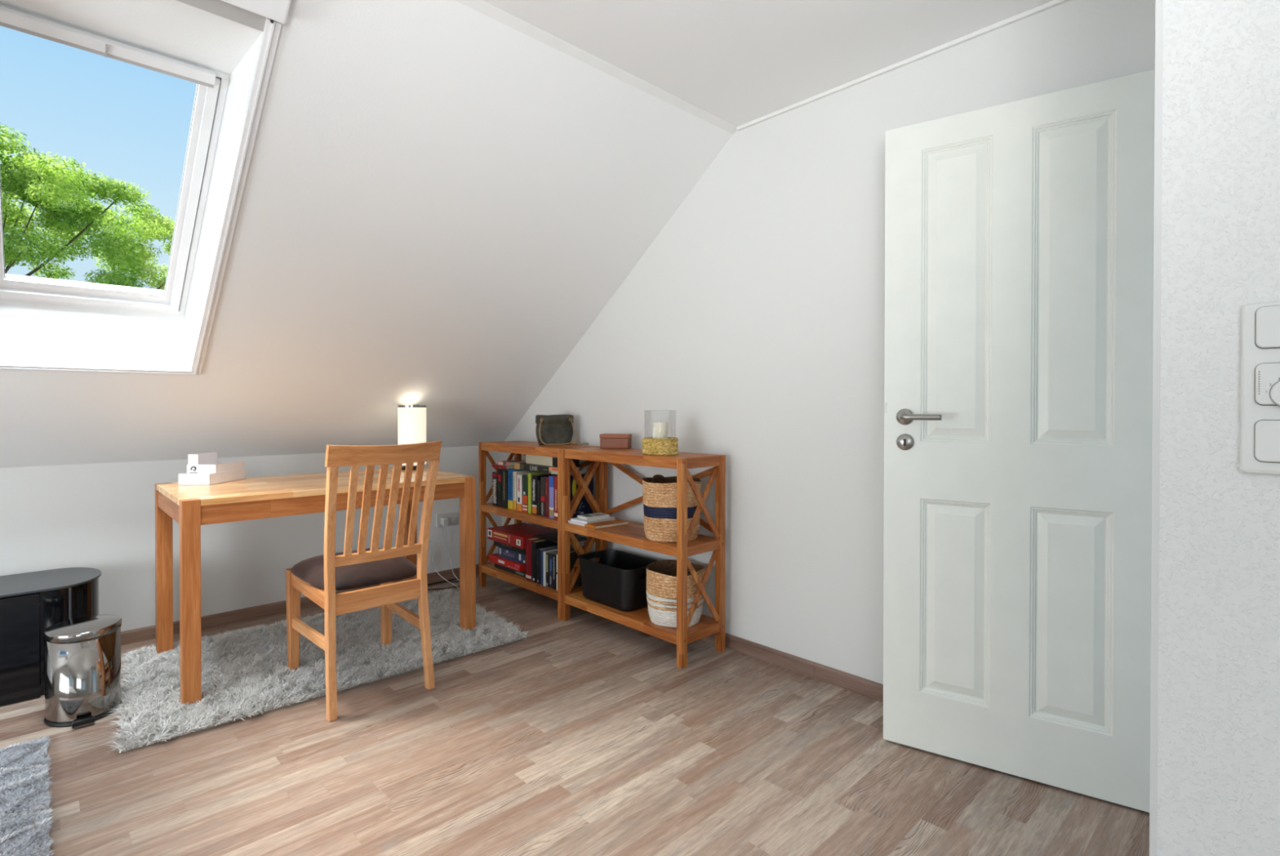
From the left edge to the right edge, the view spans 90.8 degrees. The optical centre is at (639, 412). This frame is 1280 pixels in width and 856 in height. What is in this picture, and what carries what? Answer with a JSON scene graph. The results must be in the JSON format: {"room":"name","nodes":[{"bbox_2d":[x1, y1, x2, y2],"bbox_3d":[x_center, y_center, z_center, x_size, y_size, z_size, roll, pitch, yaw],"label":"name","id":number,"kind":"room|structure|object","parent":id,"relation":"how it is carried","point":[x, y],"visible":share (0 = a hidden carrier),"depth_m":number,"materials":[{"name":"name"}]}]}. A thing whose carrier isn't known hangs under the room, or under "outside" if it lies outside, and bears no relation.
{"room":"home office","nodes":[
{"label":"home office","id":0,"kind":"room"},
{"bbox_2d":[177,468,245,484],"bbox_3d":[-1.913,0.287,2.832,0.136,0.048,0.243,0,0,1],"label":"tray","id":1,"kind":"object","parent":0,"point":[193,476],"depth_m":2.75,"materials":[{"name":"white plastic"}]},
{"bbox_2d":[0,445,502,631],"bbox_3d":[-2.745,0.650,2.650,5.121,0.839,0.120,0,1,-44],"label":"wall","id":2,"kind":"structure","parent":0,"point":[100,516],"depth_m":2.98,"materials":[{"name":"white paint"}]},
{"bbox_2d":[120,561,491,644],"bbox_3d":[-2.704,1.041,2.599,4.864,0.060,0.015,0,1,-44],"label":"baseboard","id":3,"kind":"structure","parent":2,"relation":"attached to","point":[134,635],"depth_m":3.23,"materials":[{"name":"brown wood"}]},
{"bbox_2d":[435,511,458,527],"bbox_3d":[-1.221,0.679,4.012,0.152,0.081,0.014,0,1,-44],"label":"wall socket","id":4,"kind":"object","parent":2,"relation":"attached to","point":[453,517],"visible":0.89,"depth_m":4.02,"materials":[{"name":"white plastic"}]},
{"bbox_2d":[440,516,459,591],"bbox_3d":[-1.111,0.862,3.860,0.112,0.400,0.358,0,1,-35],"label":"plug","id":5,"kind":"object","parent":2,"relation":"attached to","point":[443,520],"visible":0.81,"depth_m":3.97,"materials":[{"name":"white plastic"}]},
{"bbox_2d":[0,0,737,467],"bbox_3d":[-2.066,-0.617,1.929,4.881,1.708,2.146,0,1,-44],"label":"sloped ceiling","id":6,"kind":"structure","parent":0,"point":[441,200],"depth_m":2.61,"materials":[{"name":"white paint"}]},
{"bbox_2d":[0,0,290,375],"bbox_3d":[-1.667,-0.653,1.953,0.712,1.007,1.379,0,1,-44],"label":"window","id":7,"kind":"structure","parent":6,"relation":"in","point":[227,48],"depth_m":2.17,"materials":[{"name":"white plastic"}]},
{"bbox_2d":[454,0,737,134],"bbox_3d":[-1.334,-1.253,1.158,4.881,0.022,0.028,0,1,-44],"label":"trim","id":8,"kind":"structure","parent":6,"relation":"attached to","point":[479,6],"depth_m":2.25,"materials":[{"name":"paint"}]},
{"bbox_2d":[0,573,1149,855],"bbox_3d":[-0.582,1.190,0.387,5.121,0.200,6.388,0,1,-44],"label":"floor","id":9,"kind":"structure","parent":0,"point":[584,735],"depth_m":1.89,"materials":[{"name":"laminate"}]},
{"bbox_2d":[0,735,55,855],"bbox_3d":[-1.815,1.072,1.344,0.850,0.018,1.269,0,1,-44],"label":"rug","id":10,"kind":"object","parent":9,"relation":"on","point":[25,816],"visible":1,"depth_m":1.74,"materials":[{"name":"grey fabric"}]},
{"bbox_2d":[0,567,101,705],"bbox_3d":[-2.848,0.873,2.079,1.640,0.404,0.398,0,1,-44],"label":"tv stand","id":11,"kind":"object","parent":9,"relation":"on","point":[32,602],"visible":0.74,"depth_m":2.37,"materials":[{"name":"black wood"}]},
{"bbox_2d":[43,613,122,728],"bbox_3d":[-1.983,0.913,2.253,0.212,0.322,0.268,0,1,-44],"label":"pedal bin","id":12,"kind":"object","parent":9,"relation":"on","point":[82,654],"visible":1,"depth_m":2.18,"materials":[{"name":"silver metal"}]},
{"bbox_2d":[98,587,533,754],"bbox_3d":[-1.378,1.051,2.858,1.631,0.037,1.122,0,1,-44],"label":"shag rug","id":13,"kind":"object","parent":9,"relation":"on","point":[246,673],"visible":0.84,"depth_m":2.62,"materials":[{"name":"white fabric"}]},
{"bbox_2d":[155,467,475,705],"bbox_3d":[-1.462,0.684,2.917,1.163,0.746,0.714,0,1,-44],"label":"desk","id":14,"kind":"object","parent":13,"relation":"on","point":[192,506],"visible":0.69,"depth_m":2.62,"materials":[{"name":"brown wood"}]},
{"bbox_2d":[177,452,245,484],"bbox_3d":[-1.913,0.247,2.831,0.136,0.128,0.243,0,0,1],"label":"desk organizer","id":15,"kind":"object","parent":14,"relation":"on","point":[202,468],"visible":1,"depth_m":2.76,"materials":[{"name":"white plastic"}]},
{"bbox_2d":[397,404,426,469],"bbox_3d":[-1.235,0.134,3.425,0.147,0.346,0.147,0,1,-44],"label":"table lamp","id":16,"kind":"object","parent":14,"relation":"on","point":[411,419],"visible":0.56,"depth_m":3.36,"materials":[{"name":"white plastic"}]},
{"bbox_2d":[428,540,458,591],"bbox_3d":[-1.255,0.675,3.714,0.369,0.756,0.367,0,1,-44],"label":"lamp cord","id":17,"kind":"object","parent":14,"relation":"hanging from","point":[433,551],"visible":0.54,"depth_m":3.93,"materials":[{"name":"white plastic"}]},
{"bbox_2d":[432,551,435,561],"bbox_3d":[-1.283,0.899,3.937,0.023,0.067,0.010,0,1,-44],"label":"switch","id":18,"kind":"object","parent":17,"relation":"attached to","point":[433,552],"depth_m":3.93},
{"bbox_2d":[285,440,441,720],"bbox_3d":[-1.090,0.588,2.496,0.456,0.965,0.676,0,1,-44],"label":"dining chair","id":19,"kind":"object","parent":13,"relation":"on","point":[318,577],"visible":0.99,"depth_m":2.34,"materials":[{"name":"brown wood"}]},
{"bbox_2d":[290,547,417,590],"bbox_3d":[-1.144,0.615,2.566,0.422,0.060,0.500,0,1,-44],"label":"seat cushion","id":20,"kind":"object","parent":19,"relation":"on","point":[309,571],"depth_m":2.42,"materials":[{"name":"brown fabric"}]},
{"bbox_2d":[427,577,459,589],"bbox_3d":[-1.226,1.055,3.843,0.520,0.013,0.174,0,1,-44],"label":"power cable","id":21,"kind":"object","parent":9,"relation":"on","point":[450,580],"visible":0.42,"depth_m":3.90,"materials":[{"name":"plastic"}]},
{"bbox_2d":[478,440,599,619],"bbox_3d":[-0.591,0.624,3.651,0.290,0.880,0.839,0,1,-44],"label":"bookcase","id":22,"kind":"object","parent":9,"relation":"on","point":[517,448],"visible":0.46,"depth_m":3.56,"materials":[{"name":"brown wood"}]},
{"bbox_2d":[492,471,497,506],"bbox_3d":[-0.815,0.459,3.848,0.168,0.200,0.057,0,1,-44],"label":"book","id":23,"kind":"object","parent":22,"relation":"on","point":[495,491],"visible":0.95,"depth_m":3.79,"materials":[{"name":"black paper"}]},
{"bbox_2d":[492,478,496,502],"bbox_3d":[-0.873,0.471,3.788,0.002,0.144,0.041,0,1,-44],"label":"print","id":24,"kind":"object","parent":23,"relation":"attached to","point":[494,480],"depth_m":3.79},
{"bbox_2d":[497,468,502,506],"bbox_3d":[-0.775,0.448,3.807,0.168,0.222,0.050,0,1,-44],"label":"book","id":25,"kind":"object","parent":22,"relation":"on","point":[499,470],"visible":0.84,"depth_m":3.75,"materials":[{"name":"black paper"}]},
{"bbox_2d":[497,474,501,481],"bbox_3d":[-0.834,0.389,3.751,0.005,0.040,0.040,0,1,-44],"label":"print","id":26,"kind":"object","parent":25,"relation":"on","point":[499,475],"depth_m":3.75},
{"bbox_2d":[502,468,510,507],"bbox_3d":[-0.739,0.446,3.765,0.165,0.226,0.057,0,1,-44],"label":"book","id":27,"kind":"object","parent":22,"relation":"on","point":[504,471],"visible":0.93,"depth_m":3.71,"materials":[{"name":"paper"}]},
{"bbox_2d":[492,463,514,468],"bbox_3d":[-0.786,0.322,3.805,0.147,0.018,0.157,0,1,-44],"label":"book","id":28,"kind":"object","parent":27,"relation":"on","point":[495,465],"visible":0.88,"depth_m":3.73,"materials":[{"name":"red paper"}]},
{"bbox_2d":[497,459,525,466],"bbox_3d":[-0.763,0.301,3.777,0.133,0.022,0.115,0,1,-44],"label":"book","id":29,"kind":"object","parent":28,"relation":"on","point":[511,462],"visible":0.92,"depth_m":3.73,"materials":[{"name":"beige paper"}]},
{"bbox_2d":[494,562,525,577],"bbox_3d":[-0.681,0.915,3.751,0.219,0.030,0.336,0,1,-44],"label":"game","id":30,"kind":"object","parent":22,"relation":"on","point":[522,573],"visible":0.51,"depth_m":3.66,"materials":[{"name":"cardboard"}]},
{"bbox_2d":[488,552,525,571],"bbox_3d":[-0.714,0.880,3.776,0.232,0.040,0.341,0,1,-44],"label":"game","id":31,"kind":"object","parent":30,"relation":"on","point":[495,557],"visible":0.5,"depth_m":3.67,"materials":[{"name":"red cardboard"}]},
{"bbox_2d":[497,546,525,564],"bbox_3d":[-0.667,0.830,3.740,0.214,0.058,0.301,0,1,-44],"label":"game","id":32,"kind":"object","parent":31,"relation":"on","point":[520,557],"visible":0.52,"depth_m":3.66,"materials":[{"name":"blue cardboard"}]},
{"bbox_2d":[503,551,514,557],"bbox_3d":[-0.765,0.829,3.688,0.001,0.020,0.119,0,1,-44],"label":"print","id":33,"kind":"object","parent":32,"relation":"attached to","point":[506,553],"depth_m":3.69},
{"bbox_2d":[493,540,525,554],"bbox_3d":[-0.686,0.782,3.756,0.219,0.038,0.335,0,1,-44],"label":"game","id":34,"kind":"object","parent":32,"relation":"on","point":[517,549],"visible":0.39,"depth_m":3.67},
{"bbox_2d":[487,522,556,548],"bbox_3d":[-0.694,0.730,3.758,0.257,0.066,0.389,0,1,-44],"label":"game","id":35,"kind":"object","parent":34,"relation":"on","point":[515,535],"visible":0.85,"depth_m":3.71,"materials":[{"name":"red cardboard"}]},
{"bbox_2d":[488,528,492,537],"bbox_3d":[-0.901,0.724,3.789,0.001,0.043,0.046,0,1,-44],"label":"print","id":36,"kind":"object","parent":35,"relation":"attached to","point":[490,531],"depth_m":3.79},
{"bbox_2d":[493,531,507,537],"bbox_3d":[-0.818,0.716,3.703,0.001,0.013,0.154,0,1,-44],"label":"print","id":37,"kind":"object","parent":35,"relation":"on","point":[496,534],"depth_m":3.70},
{"bbox_2d":[515,538,520,545],"bbox_3d":[-0.686,0.733,3.565,0.001,0.033,0.042,0,1,-44],"label":"print","id":38,"kind":"object","parent":35,"relation":"attached to","point":[517,540],"depth_m":3.56},
{"bbox_2d":[507,468,521,509],"bbox_3d":[-0.698,0.446,3.721,0.163,0.228,0.050,0,1,-44],"label":"book","id":39,"kind":"object","parent":22,"relation":"on","point":[509,471],"visible":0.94,"depth_m":3.66,"materials":[{"name":"blue paper"}]},
{"bbox_2d":[508,472,511,497],"bbox_3d":[-0.755,0.422,3.664,0.002,0.139,0.027,0,1,-44],"label":"print","id":40,"kind":"object","parent":39,"relation":"on","point":[509,473],"depth_m":3.66},
{"bbox_2d":[507,499,512,509],"bbox_3d":[-0.754,0.535,3.668,0.005,0.050,0.050,0,1,-44],"label":"print","id":41,"kind":"object","parent":39,"relation":"attached to","point":[509,501],"depth_m":3.66},
{"bbox_2d":[516,473,528,511],"bbox_3d":[-0.630,0.458,3.656,0.172,0.205,0.054,0,1,-44],"label":"book","id":42,"kind":"object","parent":22,"relation":"on","point":[519,477],"visible":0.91,"depth_m":3.59,"materials":[{"name":"white paper"}]},
{"bbox_2d":[517,478,519,491],"bbox_3d":[-0.690,0.412,3.596,0.002,0.072,0.024,0,1,-44],"label":"print","id":43,"kind":"object","parent":42,"relation":"attached to","point":[518,479],"depth_m":3.59},
{"bbox_2d":[516,502,521,511],"bbox_3d":[-0.690,0.540,3.600,0.005,0.041,0.054,0,1,-44],"label":"print","id":44,"kind":"object","parent":42,"relation":"attached to","point":[518,504],"depth_m":3.59},
{"bbox_2d":[512,470,534,510],"bbox_3d":[-0.662,0.450,3.692,0.175,0.220,0.035,0,1,-44],"label":"book","id":45,"kind":"object","parent":22,"relation":"on","point":[514,473],"visible":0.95,"depth_m":3.63,"materials":[{"name":"beige paper"}]},
{"bbox_2d":[512,499,516,510],"bbox_3d":[-0.723,0.533,3.635,0.005,0.055,0.035,0,1,-44],"label":"print","id":46,"kind":"object","parent":45,"relation":"attached to","point":[514,501],"depth_m":3.63},
{"bbox_2d":[514,462,526,469],"bbox_3d":[-0.666,0.309,3.676,0.112,0.034,0.065,0,1,-44],"label":"book","id":47,"kind":"object","parent":45,"relation":"on","point":[517,465],"visible":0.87,"depth_m":3.64,"materials":[{"name":"beige paper"}]},
{"bbox_2d":[522,474,528,512],"bbox_3d":[-0.591,0.458,3.616,0.171,0.206,0.050,0,1,-44],"label":"book","id":48,"kind":"object","parent":22,"relation":"on","point":[525,477],"visible":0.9,"depth_m":3.55,"materials":[{"name":"green paper"}]},
{"bbox_2d":[522,494,527,504],"bbox_3d":[-0.651,0.491,3.559,0.005,0.049,0.050,0,1,-44],"label":"print","id":49,"kind":"object","parent":48,"relation":"on","point":[524,496],"depth_m":3.55},
{"bbox_2d":[525,537,541,580],"bbox_3d":[-0.549,0.818,3.580,0.205,0.226,0.060,0,1,-44],"label":"book","id":50,"kind":"object","parent":22,"relation":"on","point":[528,540],"visible":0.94,"depth_m":3.51,"materials":[{"name":"red paper"}]},
{"bbox_2d":[534,530,587,545],"bbox_3d":[-0.428,0.699,3.516,0.172,0.012,0.310,0,1,-44],"label":"book","id":51,"kind":"object","parent":50,"relation":"on","point":[551,536],"visible":0.52,"depth_m":3.52,"materials":[{"name":"black paper"}]},
{"bbox_2d":[537,480,541,515],"bbox_3d":[-0.501,0.467,3.513,0.157,0.190,0.028,0,1,-44],"label":"book","id":52,"kind":"object","parent":22,"relation":"on","point":[539,482],"visible":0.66,"depth_m":3.45,"materials":[{"name":"black paper"}]},
{"bbox_2d":[528,471,551,513],"bbox_3d":[-0.561,0.450,3.579,0.162,0.222,0.032,0,1,-44],"label":"book","id":53,"kind":"object","parent":22,"relation":"on","point":[530,474],"visible":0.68,"depth_m":3.52,"materials":[{"name":"green paper"}]},
{"bbox_2d":[540,475,546,515],"bbox_3d":[-0.472,0.456,3.486,0.166,0.212,0.038,0,1,-44],"label":"book","id":54,"kind":"object","parent":22,"relation":"on","point":[543,477],"visible":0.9,"depth_m":3.42,"materials":[{"name":"grey paper"}]},
{"bbox_2d":[540,495,545,501],"bbox_3d":[-0.529,0.469,3.431,0.005,0.025,0.038,0,1,-44],"label":"print","id":55,"kind":"object","parent":54,"relation":"attached to","point":[542,497],"depth_m":3.43},
{"bbox_2d":[532,538,557,582],"bbox_3d":[-0.523,0.820,3.531,0.174,0.222,0.040,0,1,-44],"label":"book","id":56,"kind":"object","parent":22,"relation":"on","point":[537,544],"visible":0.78,"depth_m":3.47,"materials":[{"name":"black paper"}]},
{"bbox_2d":[532,473,557,514],"bbox_3d":[-0.529,0.454,3.544,0.163,0.214,0.048,0,1,-44],"label":"book","id":57,"kind":"object","parent":22,"relation":"on","point":[535,477],"visible":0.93,"depth_m":3.48,"materials":[{"name":"black paper"}]},
{"bbox_2d":[532,479,534,500],"bbox_3d":[-0.586,0.429,3.487,0.002,0.115,0.022,0,1,-44],"label":"print","id":58,"kind":"object","parent":57,"relation":"on","point":[533,480],"depth_m":3.49},
{"bbox_2d":[532,506,536,513],"bbox_3d":[-0.585,0.538,3.490,0.005,0.038,0.043,0,1,-44],"label":"print","id":59,"kind":"object","parent":57,"relation":"attached to","point":[534,508],"depth_m":3.49},
{"bbox_2d":[536,544,557,583],"bbox_3d":[-0.494,0.839,3.501,0.174,0.186,0.037,0,1,-44],"label":"book","id":60,"kind":"object","parent":22,"relation":"on","point":[538,550],"visible":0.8,"depth_m":3.44,"materials":[{"name":"black paper"}]},
{"bbox_2d":[545,475,549,516],"bbox_3d":[-0.448,0.455,3.456,0.160,0.215,0.033,0,1,-44],"label":"book","id":61,"kind":"object","parent":22,"relation":"on","point":[547,478],"visible":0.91,"depth_m":3.40,"materials":[{"name":"paper"}]},
{"bbox_2d":[520,462,551,473],"bbox_3d":[-0.540,0.309,3.550,0.144,0.036,0.278,0,1,-44],"label":"book","id":62,"kind":"object","parent":61,"relation":"on","point":[523,466],"visible":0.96,"depth_m":3.49,"materials":[{"name":"black paper"}]},
{"bbox_2d":[520,463,524,469],"bbox_3d":[-0.670,0.309,3.583,0.001,0.032,0.039,0,1,-44],"label":"print","id":63,"kind":"object","parent":62,"relation":"attached to","point":[522,465],"depth_m":3.58},
{"bbox_2d":[525,453,556,466],"bbox_3d":[-0.513,0.265,3.567,0.143,0.052,0.257,0,1,-44],"label":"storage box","id":64,"kind":"object","parent":62,"relation":"on","point":[530,459],"visible":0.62,"depth_m":3.51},
{"bbox_2d":[540,546,557,584],"bbox_3d":[-0.472,0.839,3.478,0.173,0.186,0.021,0,1,-44],"label":"book","id":65,"kind":"object","parent":22,"relation":"on","point":[553,548],"visible":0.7,"depth_m":3.42,"materials":[{"name":"paper"}]},
{"bbox_2d":[549,475,557,518],"bbox_3d":[-0.416,0.451,3.429,0.165,0.222,0.041,0,1,-44],"label":"book","id":66,"kind":"object","parent":22,"relation":"on","point":[552,477],"visible":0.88,"depth_m":3.37,"materials":[{"name":"blue paper"}]},
{"bbox_2d":[549,509,553,515],"bbox_3d":[-0.474,0.534,3.374,0.005,0.031,0.039,0,1,-44],"label":"print","id":67,"kind":"object","parent":66,"relation":"attached to","point":[551,511],"depth_m":3.37},
{"bbox_2d":[549,475,553,487],"bbox_3d":[-0.474,0.370,3.373,0.005,0.058,0.041,0,1,-44],"label":"print","id":68,"kind":"object","parent":66,"relation":"attached to","point":[551,477],"depth_m":3.37},
{"bbox_2d":[542,546,570,585],"bbox_3d":[-0.454,0.841,3.460,0.173,0.182,0.023,0,1,-44],"label":"book","id":69,"kind":"object","parent":22,"relation":"on","point":[546,551],"visible":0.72,"depth_m":3.40,"materials":[{"name":"white paper"}]},
{"bbox_2d":[546,547,571,586],"bbox_3d":[-0.435,0.842,3.438,0.175,0.180,0.029,0,1,-44],"label":"book","id":70,"kind":"object","parent":22,"relation":"on","point":[547,553],"visible":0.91,"depth_m":3.38,"materials":[{"name":"black paper"}]},
{"bbox_2d":[546,554,547,571],"bbox_3d":[-0.497,0.806,3.378,0.002,0.091,0.015,0,1,-44],"label":"print","id":71,"kind":"object","parent":70,"relation":"attached to","point":[546,554],"depth_m":3.38},
{"bbox_2d":[535,413,588,444],"bbox_3d":[-0.447,0.097,3.607,0.296,0.171,0.132,0,0,-15],"label":"shoulder bag","id":72,"kind":"object","parent":22,"relation":"on","point":[550,429],"visible":1,"depth_m":3.56,"materials":[{"name":"fabric"}]},
{"bbox_2d":[552,550,571,589],"bbox_3d":[-0.392,0.842,3.393,0.175,0.182,0.028,0,1,-44],"label":"book","id":73,"kind":"object","parent":22,"relation":"on","point":[554,555],"visible":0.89,"depth_m":3.33,"materials":[{"name":"black paper"}]},
{"bbox_2d":[549,548,574,587],"bbox_3d":[-0.413,0.841,3.416,0.174,0.182,0.028,0,1,-44],"label":"book","id":74,"kind":"object","parent":22,"relation":"on","point":[550,553],"visible":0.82,"depth_m":3.35,"materials":[{"name":"paper"}]},
{"bbox_2d":[554,474,572,519],"bbox_3d":[-0.383,0.451,3.398,0.173,0.224,0.041,0,1,-44],"label":"book","id":75,"kind":"object","parent":22,"relation":"on","point":[555,477],"visible":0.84,"depth_m":3.34,"materials":[{"name":"red paper"}]},
{"bbox_2d":[555,488,556,510],"bbox_3d":[-0.444,0.463,3.339,0.002,0.111,0.012,0,1,-44],"label":"print","id":76,"kind":"object","parent":75,"relation":"on","point":[555,489],"depth_m":3.34},
{"bbox_2d":[556,550,582,590],"bbox_3d":[-0.369,0.838,3.369,0.174,0.190,0.030,0,1,-44],"label":"book","id":77,"kind":"object","parent":22,"relation":"on","point":[573,555],"visible":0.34,"depth_m":3.37,"materials":[{"name":"black paper"}]},
{"bbox_2d":[569,473,593,518],"bbox_3d":[-0.336,0.449,3.388,0.193,0.228,0.033,0,1,-44],"label":"book","id":78,"kind":"object","parent":22,"relation":"on","point":[583,508],"visible":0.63,"depth_m":3.39,"materials":[{"name":"paper"}]},
{"bbox_2d":[551,470,582,474],"bbox_3d":[-0.392,0.320,3.392,0.127,0.016,0.115,0,1,-44],"label":"book","id":79,"kind":"object","parent":78,"relation":"on","point":[552,471],"visible":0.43,"depth_m":3.38,"materials":[{"name":"white paper"}]},
{"bbox_2d":[549,466,579,471],"bbox_3d":[-0.406,0.302,3.388,0.113,0.018,0.122,0,1,-44],"label":"book","id":80,"kind":"object","parent":79,"relation":"on","point":[553,468],"visible":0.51,"depth_m":3.37,"materials":[{"name":"paper"}]},
{"bbox_2d":[552,457,579,466],"bbox_3d":[-0.400,0.269,3.413,0.113,0.046,0.091,0,1,-44],"label":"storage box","id":81,"kind":"object","parent":80,"relation":"on","point":[576,461],"visible":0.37,"depth_m":3.40,"materials":[{"name":"black"}]},
{"bbox_2d":[572,478,576,496],"bbox_3d":[-0.349,0.403,3.352,0.026,0.110,0.001,0,1,-44],"label":"print","id":82,"kind":"object","parent":78,"relation":"attached to","point":[574,483],"depth_m":3.35},
{"bbox_2d":[560,446,725,668],"bbox_3d":[-0.010,0.629,3.043,0.290,0.880,0.841,0,1,-44],"label":"bookcase","id":83,"kind":"object","parent":9,"relation":"on","point":[633,534],"visible":0.84,"depth_m":2.83,"materials":[{"name":"brown wood"}]},
{"bbox_2d":[568,519,613,525],"bbox_3d":[-0.247,0.559,3.253,0.202,0.010,0.138,0,1,-42],"label":"magazine","id":84,"kind":"object","parent":83,"relation":"on","point":[569,521],"visible":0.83,"depth_m":3.19,"materials":[{"name":"white paper"}]},
{"bbox_2d":[570,515,614,523],"bbox_3d":[-0.242,0.547,3.249,0.128,0.012,0.190,0,1,44],"label":"magazine","id":85,"kind":"object","parent":84,"relation":"on","point":[575,519],"visible":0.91,"depth_m":3.20,"materials":[{"name":"white paper"}]},
{"bbox_2d":[577,512,609,519],"bbox_3d":[-0.239,0.535,3.267,0.142,0.011,0.090,0,1,-38],"label":"magazine","id":86,"kind":"object","parent":85,"relation":"on","point":[595,515],"visible":1,"depth_m":3.24,"materials":[{"name":"white paper"}]},
{"bbox_2d":[585,519,629,528],"bbox_3d":[-0.163,0.557,3.157,0.212,0.015,0.082,0,1,-39],"label":"magazine","id":87,"kind":"object","parent":83,"relation":"on","point":[602,524],"visible":1,"depth_m":3.14,"materials":[{"name":"paper"}]},
{"bbox_2d":[590,520,614,524],"bbox_3d":[-0.189,0.550,3.136,0.110,0.001,0.068,0,1,-39],"label":"print","id":88,"kind":"object","parent":87,"relation":"on","point":[603,522],"depth_m":3.14},
{"bbox_2d":[599,433,631,448],"bbox_3d":[-0.125,0.149,3.285,0.152,0.074,0.088,0,0,13],"label":"wooden box","id":89,"kind":"object","parent":83,"relation":"on","point":[624,441],"visible":1,"depth_m":3.25,"materials":[{"name":"brown wood"}]},
{"bbox_2d":[577,549,659,611],"bbox_3d":[-0.107,0.832,3.146,0.254,0.205,0.416,0,1,-44],"label":"tub","id":90,"kind":"object","parent":83,"relation":"on","point":[618,580],"visible":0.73,"depth_m":3.06,"materials":[{"name":"black plastic"}]},
{"bbox_2d":[641,436,678,454],"bbox_3d":[0.092,0.089,2.877,0.164,0.199,0.164,0,1,-44],"label":"candle holder","id":91,"kind":"object","parent":83,"relation":"on","point":[651,446],"visible":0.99,"depth_m":2.81,"materials":[{"name":"yellow wicker"}]},
{"bbox_2d":[652,422,667,438],"bbox_3d":[0.092,0.108,2.877,0.069,0.143,0.069,0,1,-44],"label":"pillar candle","id":92,"kind":"object","parent":91,"relation":"in","point":[660,429],"visible":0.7,"depth_m":2.85,"materials":[{"name":"wax"}]},
{"bbox_2d":[642,474,702,542],"bbox_3d":[0.148,0.430,2.875,0.270,0.277,0.270,0,0,10],"label":"woven basket","id":93,"kind":"object","parent":83,"relation":"on","point":[660,491],"visible":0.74,"depth_m":2.77,"materials":[{"name":"wicker"}]},
{"bbox_2d":[645,559,706,626],"bbox_3d":[0.164,0.818,2.858,0.270,0.242,0.270,0,0,-8],"label":"woven basket","id":94,"kind":"object","parent":83,"relation":"on","point":[661,575],"visible":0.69,"depth_m":2.76,"materials":[{"name":"white wicker"}]},
{"bbox_2d":[482,0,1053,126],"bbox_3d":[0.150,-1.326,-0.398,5.121,0.150,4.273,0,1,-44],"label":"ceiling","id":95,"kind":"structure","parent":0,"point":[739,62],"depth_m":2.13,"materials":[{"name":"white paint"}]},
{"bbox_2d":[502,0,1155,684],"bbox_3d":[0.344,-0.179,3.029,0.120,2.498,3.825,0,1,-44],"label":"wall","id":96,"kind":"structure","parent":0,"point":[752,325],"depth_m":2.62,"materials":[{"name":"white paint"}]},
{"bbox_2d":[702,632,883,702],"bbox_3d":[0.305,1.040,2.980,0.015,0.060,3.587,0,1,-44],"label":"baseboard","id":97,"kind":"structure","parent":96,"relation":"attached to","point":[867,687],"depth_m":2.58,"materials":[{"name":"brown wood"}]},
{"bbox_2d":[736,0,1070,130],"bbox_3d":[0.992,-1.263,2.245,0.014,0.016,1.610,0,1,-44],"label":"trim","id":98,"kind":"structure","parent":96,"relation":"attached to","point":[1053,3],"depth_m":2.25,"materials":[{"name":"paint"}]},
{"bbox_2d":[883,69,1155,812],"bbox_3d":[1.103,0.079,1.846,0.751,1.985,0.107,0,1,33],"label":"door","id":99,"kind":"structure","parent":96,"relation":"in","point":[1019,234],"depth_m":1.85,"materials":[{"name":"paint"}]},
{"bbox_2d":[1156,0,1279,855],"bbox_3d":[1.669,-0.079,0.032,0.120,2.348,2.542,0,1,-44],"label":"wall","id":100,"kind":"structure","parent":0,"point":[1219,701],"depth_m":0.87,"materials":[{"name":"white paint"}]},
{"bbox_2d":[1149,0,1163,855],"bbox_3d":[0.844,-0.087,1.005,0.270,2.347,0.008,0,1,-44],"label":"door frame","id":101,"kind":"structure","parent":100,"relation":"attached to","point":[1159,3],"depth_m":0.91,"materials":[{"name":"paint"}]},
{"bbox_2d":[1240,301,1279,475],"bbox_3d":[0.840,-0.031,0.799,0.021,0.225,0.116,0,1,-44],"label":"switch panel","id":102,"kind":"object","parent":100,"relation":"attached to","point":[1260,443],"visible":1,"depth_m":0.82,"materials":[{"name":"white plastic"}]},
{"label":"outside","id":103,"kind":"structure","parent":0,"visible":0},
{"bbox_3d":[-17.523,4.054,22.018,55.000,0.300,44.000,0,1,-44],"label":"ground","id":104,"kind":"structure","parent":103,"visible":0},
{"bbox_2d":[0,122,174,289],"bbox_3d":[-12.671,-0.490,11.322,8.111,9.091,2.744,0,1,-44],"label":"tree","id":105,"kind":"object","parent":104,"relation":"on","point":[60,185],"visible":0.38,"depth_m":12.24,"materials":[{"name":"green plant"}]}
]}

